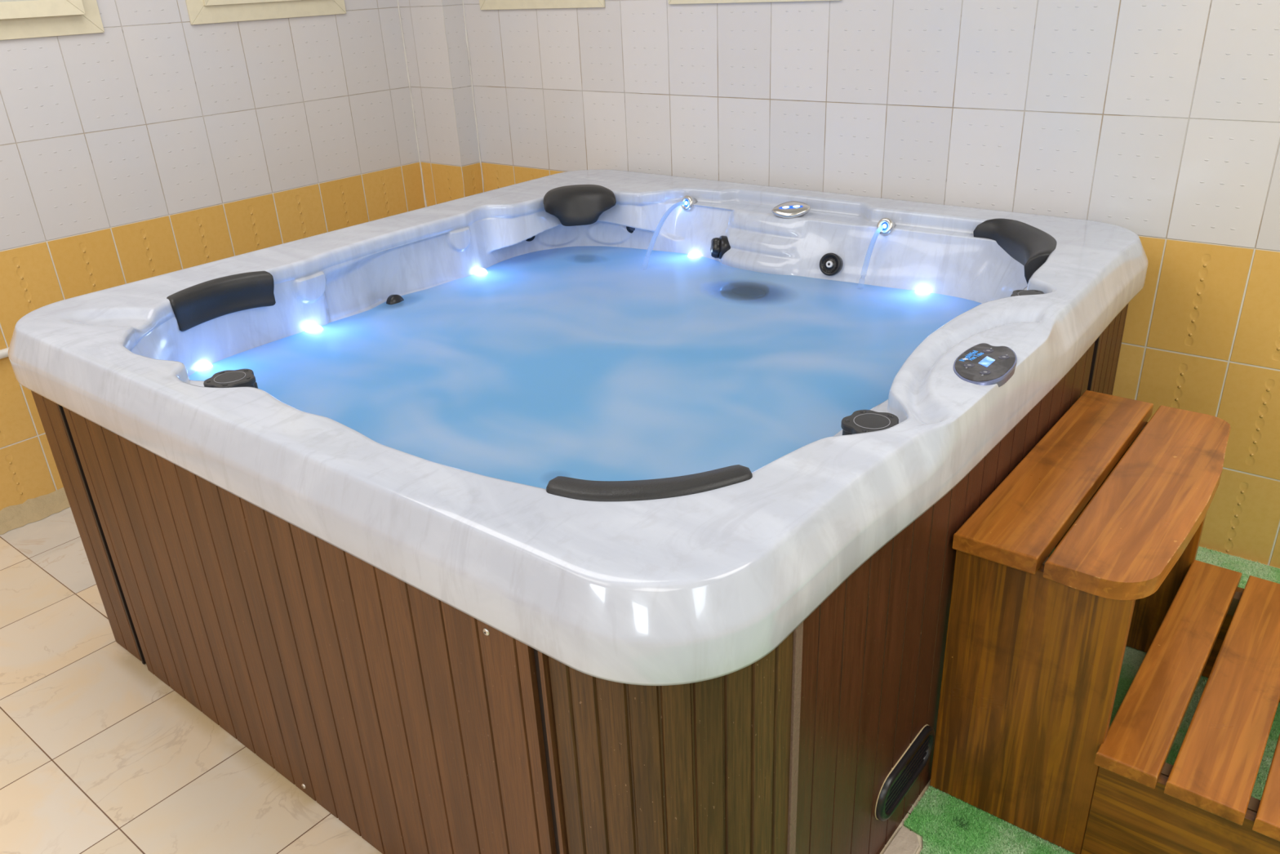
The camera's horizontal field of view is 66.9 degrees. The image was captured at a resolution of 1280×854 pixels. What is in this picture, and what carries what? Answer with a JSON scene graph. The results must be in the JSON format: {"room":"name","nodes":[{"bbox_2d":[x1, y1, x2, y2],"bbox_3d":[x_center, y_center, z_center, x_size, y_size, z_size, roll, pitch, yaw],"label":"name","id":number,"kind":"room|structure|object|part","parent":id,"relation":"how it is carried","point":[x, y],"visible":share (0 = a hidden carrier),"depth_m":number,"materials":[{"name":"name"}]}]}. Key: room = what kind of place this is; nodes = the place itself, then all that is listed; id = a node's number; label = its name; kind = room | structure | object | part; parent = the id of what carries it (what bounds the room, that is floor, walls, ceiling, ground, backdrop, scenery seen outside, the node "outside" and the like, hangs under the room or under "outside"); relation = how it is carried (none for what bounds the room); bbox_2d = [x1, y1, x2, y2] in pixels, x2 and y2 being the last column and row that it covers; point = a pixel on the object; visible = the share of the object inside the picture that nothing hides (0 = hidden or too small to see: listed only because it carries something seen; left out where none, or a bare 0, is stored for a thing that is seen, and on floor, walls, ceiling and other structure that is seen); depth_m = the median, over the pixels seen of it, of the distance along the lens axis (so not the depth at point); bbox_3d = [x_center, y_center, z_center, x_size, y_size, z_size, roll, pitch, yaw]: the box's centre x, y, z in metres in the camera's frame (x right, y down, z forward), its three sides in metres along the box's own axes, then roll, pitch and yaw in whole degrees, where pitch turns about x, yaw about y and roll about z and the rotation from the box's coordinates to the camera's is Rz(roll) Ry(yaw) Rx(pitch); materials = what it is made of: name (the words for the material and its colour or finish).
{"room":"hot tub room","nodes":[
{"label":"hot tub room","id":0,"kind":"room"},
{"bbox_2d":[0,0,425,510],"bbox_3d":[-2.517,-0.724,2.235,0.150,2.700,5.350,17,31,35],"label":"wall","id":1,"kind":"structure","parent":0,"point":[157,142],"depth_m":3.27,"materials":[{"name":"tile"}]},
{"bbox_2d":[0,347,8,359],"bbox_3d":[-1.990,-0.221,2.991,0.031,0.036,3.100,17,31,35],"label":"pipe","id":2,"kind":"object","parent":1,"relation":"attached to","point":[4,352],"visible":0.02,"depth_m":3.00,"materials":[{"name":"white plastic"}]},
{"bbox_2d":[0,487,70,534],"bbox_3d":[-2.470,0.546,2.629,0.064,0.062,5.050,17,31,35],"label":"baseboard","id":3,"kind":"structure","parent":1,"relation":"attached to","point":[34,509],"depth_m":3.17,"materials":[{"name":"beige tile"}]},
{"bbox_2d":[0,0,104,39],"bbox_3d":[-1.869,-1.396,2.671,0.037,0.613,0.616,17,31,35],"label":"window","id":4,"kind":"structure","parent":1,"relation":"in","point":[19,19],"depth_m":2.88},
{"bbox_3d":[-1.876,-1.398,2.677,0.008,0.423,0.426,17,31,35],"label":"pane","id":5,"kind":"part","parent":4,"relation":"part of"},
{"bbox_3d":[-1.865,-1.395,2.668,0.028,0.503,0.506,17,31,35],"label":"sash","id":6,"kind":"part","parent":4,"relation":"part of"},
{"bbox_2d":[185,0,346,24],"bbox_3d":[-1.310,-1.723,3.304,0.021,0.609,0.615,17,31,35],"label":"window","id":7,"kind":"structure","parent":1,"relation":"in","point":[200,11],"depth_m":3.37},
{"bbox_3d":[-1.307,-1.722,3.301,0.012,0.499,0.505,17,31,35],"label":"sash","id":8,"kind":"part","parent":7,"relation":"part of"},
{"bbox_2d":[397,0,426,207],"bbox_3d":[-0.949,-1.569,3.869,0.011,2.700,0.011,-5,25,-5],"label":"trim","id":9,"kind":"structure","parent":1,"relation":"attached to","point":[403,41],"depth_m":3.98,"materials":[{"name":"white paint"}]},
{"bbox_2d":[398,0,483,206],"bbox_3d":[-0.815,-1.559,3.834,0.258,2.700,0.107,17,31,35],"label":"pillar","id":10,"kind":"structure","parent":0,"point":[423,24],"depth_m":3.88,"materials":[{"name":"tile"}]},
{"bbox_2d":[440,0,465,196],"bbox_3d":[-0.748,-1.509,3.721,0.006,2.700,0.006,17,31,35],"label":"trim","id":11,"kind":"structure","parent":10,"relation":"attached to","point":[441,0],"depth_m":3.83,"materials":[{"name":"white paint"}]},
{"bbox_2d":[462,0,484,191],"bbox_3d":[-0.681,-1.546,3.793,0.010,2.700,0.011,-6,25,-7],"label":"trim","id":12,"kind":"structure","parent":10,"relation":"attached to","point":[466,33],"depth_m":3.88,"materials":[{"name":"white paint"}]},
{"bbox_2d":[0,506,1277,853],"bbox_3d":[-0.182,1.268,1.053,6.100,0.100,5.500,17,31,35],"label":"floor","id":13,"kind":"structure","parent":0,"point":[99,754],"depth_m":2.18,"materials":[{"name":"tile"}]},
{"bbox_2d":[8,168,1147,853],"bbox_3d":[-0.053,0.020,2.511,2.024,0.904,2.081,17,31,35],"label":"hot tub","id":14,"kind":"object","parent":13,"relation":"on","point":[442,659],"visible":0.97,"depth_m":1.63,"materials":[{"name":"plastic"}]},
{"bbox_3d":[-1.326,0.178,2.469,0.155,0.758,0.369,0,25,7],"label":"corner panel","id":15,"kind":"part","parent":14,"relation":"part of","materials":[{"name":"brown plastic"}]},
{"bbox_3d":[-1.272,0.256,2.298,0.008,0.758,0.014,17,31,35],"label":"corner trim","id":16,"kind":"part","parent":14,"relation":"part of","materials":[{"name":"brown wood"}]},
{"bbox_2d":[197,360,212,370],"bbox_3d":[-1.077,-0.142,2.390,0.042,0.045,0.042,8,27,22],"label":"lamp","id":17,"kind":"object","parent":14,"relation":"attached to","point":[202,365],"depth_m":2.37,"materials":[{"name":"white"}]},
{"bbox_3d":[-0.689,0.434,1.860,1.431,0.758,0.014,17,31,35],"label":"panel","id":18,"kind":"part","parent":14,"relation":"part of","materials":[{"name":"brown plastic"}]},
{"bbox_2d":[305,324,323,333],"bbox_3d":[-0.874,-0.254,2.607,0.042,0.045,0.042,11,29,27],"label":"lamp","id":19,"kind":"object","parent":14,"relation":"attached to","point":[311,328],"depth_m":2.59,"materials":[{"name":"white"}]},
{"bbox_2d":[474,267,487,275],"bbox_3d":[-0.499,-0.478,3.045,0.042,0.044,0.041,-12,27,-20],"label":"lamp","id":20,"kind":"object","parent":14,"relation":"attached to","point":[477,271],"depth_m":3.03,"materials":[{"name":"white"}]},
{"bbox_3d":[-0.113,0.604,1.440,0.037,0.758,0.008,17,31,35],"label":"corner trim","id":21,"kind":"part","parent":14,"relation":"part of","materials":[{"name":"brown wood"}]},
{"bbox_3d":[-0.113,0.609,1.429,0.008,0.758,0.014,17,31,35],"label":"corner trim","id":22,"kind":"part","parent":14,"relation":"part of","materials":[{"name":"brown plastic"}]},
{"bbox_2d":[188,245,982,488],"bbox_3d":[-0.099,-0.190,2.379,1.665,0.004,1.729,17,31,35],"label":"water","id":23,"kind":"object","parent":14,"relation":"in","point":[585,362],"visible":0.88,"depth_m":2.30,"materials":[{"name":"blue liquid"}]},
{"bbox_2d":[651,201,685,240],"bbox_3d":[0.079,-0.606,3.060,0.017,0.173,0.267,14,30,32],"label":"water stream","id":24,"kind":"object","parent":14,"relation":"attached to","point":[667,213],"visible":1,"depth_m":3.03,"materials":[{"name":"clear liquid"}]},
{"bbox_3d":[0.060,0.614,1.402,0.328,0.758,0.085,-4,25,-3],"label":"corner panel","id":25,"kind":"part","parent":14,"relation":"part of","materials":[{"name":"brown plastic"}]},
{"bbox_3d":[0.160,-0.726,3.139,0.049,0.052,0.048,17,31,35],"label":"spout","id":26,"kind":"part","parent":14,"relation":"part of","materials":[{"name":"silver metal"}]},
{"bbox_2d":[687,250,700,257],"bbox_3d":[0.174,-0.545,3.119,0.042,0.044,0.042,-17,29,-28],"label":"lamp","id":27,"kind":"object","parent":14,"relation":"attached to","point":[693,254],"depth_m":3.10,"materials":[{"name":"white"}]},
{"bbox_3d":[0.224,0.586,1.444,0.013,0.758,0.018,17,31,35],"label":"corner trim","id":28,"kind":"part","parent":14,"relation":"part of","materials":[{"name":"brown wood"}]},
{"bbox_2d":[865,224,885,259],"bbox_3d":[0.653,-0.479,2.734,0.017,0.167,0.113,20,34,40],"label":"water stream","id":29,"kind":"object","parent":14,"relation":"attached to","point":[871,246],"visible":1,"depth_m":2.71,"materials":[{"name":"clear liquid"}]},
{"bbox_2d":[881,222,888,230],"bbox_3d":[0.694,-0.568,2.740,0.020,0.021,0.014,17,31,35],"label":"light","id":30,"kind":"object","parent":14,"relation":"on","point":[886,228],"depth_m":2.73,"materials":[{"name":"blue"}]},
{"bbox_3d":[0.701,-0.569,2.748,0.049,0.053,0.049,17,31,35],"label":"spout","id":31,"kind":"part","parent":14,"relation":"part of","materials":[{"name":"silver metal"}]},
{"bbox_2d":[875,724,934,821],"bbox_3d":[0.503,0.651,1.828,0.014,0.102,0.240,17,31,35],"label":"vent grille","id":32,"kind":"object","parent":14,"relation":"attached to","point":[903,772],"depth_m":1.81,"materials":[{"name":"black plastic"}]},
{"bbox_2d":[915,284,930,293],"bbox_3d":[0.785,-0.371,2.686,0.042,0.045,0.042,17,31,35],"label":"lamp","id":33,"kind":"object","parent":14,"relation":"attached to","point":[920,289],"depth_m":2.67,"materials":[{"name":"white"}]},
{"bbox_3d":[0.641,0.346,1.911,0.014,0.758,1.322,17,31,35],"label":"panel","id":34,"kind":"part","parent":14,"relation":"part of","materials":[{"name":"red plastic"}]},
{"bbox_3d":[0.598,-0.105,1.681,0.101,0.015,0.195,17,31,35],"label":"control panel","id":35,"kind":"part","parent":14,"relation":"part of","materials":[{"name":"grey plastic"}]},
{"bbox_3d":[0.598,-0.111,1.679,0.092,0.004,0.183,14,30,31],"label":"panel","id":36,"kind":"part","parent":14,"relation":"part of","materials":[{"name":"grey plastic"}]},
{"bbox_3d":[1.074,0.100,2.390,0.013,0.758,0.008,17,31,35],"label":"corner trim","id":37,"kind":"part","parent":14,"relation":"part of","materials":[{"name":"brown plastic"}]},
{"bbox_3d":[1.187,0.007,2.575,0.112,0.758,0.435,5,26,16],"label":"corner panel","id":38,"kind":"part","parent":14,"relation":"part of","materials":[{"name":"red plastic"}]},
{"bbox_2d":[903,546,1279,853],"bbox_3d":[1.308,1.123,1.075,2.369,0.014,3.195,17,31,35],"label":"rug","id":39,"kind":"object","parent":13,"relation":"on","point":[946,824],"depth_m":1.91,"materials":[{"name":"green carpet"}]},
{"bbox_2d":[929,390,1279,853],"bbox_3d":[1.053,0.404,1.908,0.645,0.612,0.772,17,31,35],"label":"wooden steps","id":40,"kind":"structure","parent":39,"relation":"on","point":[1037,642],"depth_m":1.76,"materials":[{"name":"brown wood"}]},
{"bbox_3d":[1.104,0.023,2.128,0.275,0.045,0.028,17,31,35],"label":"cross rail","id":41,"kind":"part","parent":40,"relation":"part of","materials":[{"name":"brown wood"}]},
{"bbox_3d":[0.966,0.627,1.640,0.330,0.044,0.030,17,31,35],"label":"cross rail","id":42,"kind":"part","parent":40,"relation":"part of","materials":[{"name":"brown wood"}]},
{"bbox_3d":[1.357,0.404,2.075,0.330,0.044,0.030,17,31,35],"label":"cross rail","id":43,"kind":"part","parent":40,"relation":"part of","materials":[{"name":"brown wood"}]},
{"bbox_2d":[463,0,1279,568],"bbox_3d":[1.427,-0.953,2.317,5.800,2.700,0.150,17,31,35],"label":"wall","id":44,"kind":"structure","parent":0,"point":[1158,121],"depth_m":2.65,"materials":[{"name":"tile"}]},
{"bbox_2d":[479,0,604,9],"bbox_3d":[-0.381,-1.799,3.384,0.622,0.620,0.017,17,31,35],"label":"window","id":45,"kind":"structure","parent":44,"relation":"in","point":[484,4],"depth_m":3.51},
{"bbox_2d":[668,0,840,4],"bbox_3d":[0.319,-1.586,2.854,0.627,0.615,0.031,17,31,35],"label":"window","id":46,"kind":"structure","parent":44,"relation":"in","point":[670,2],"depth_m":3.04,"materials":[{"name":"beige"}]}
]}

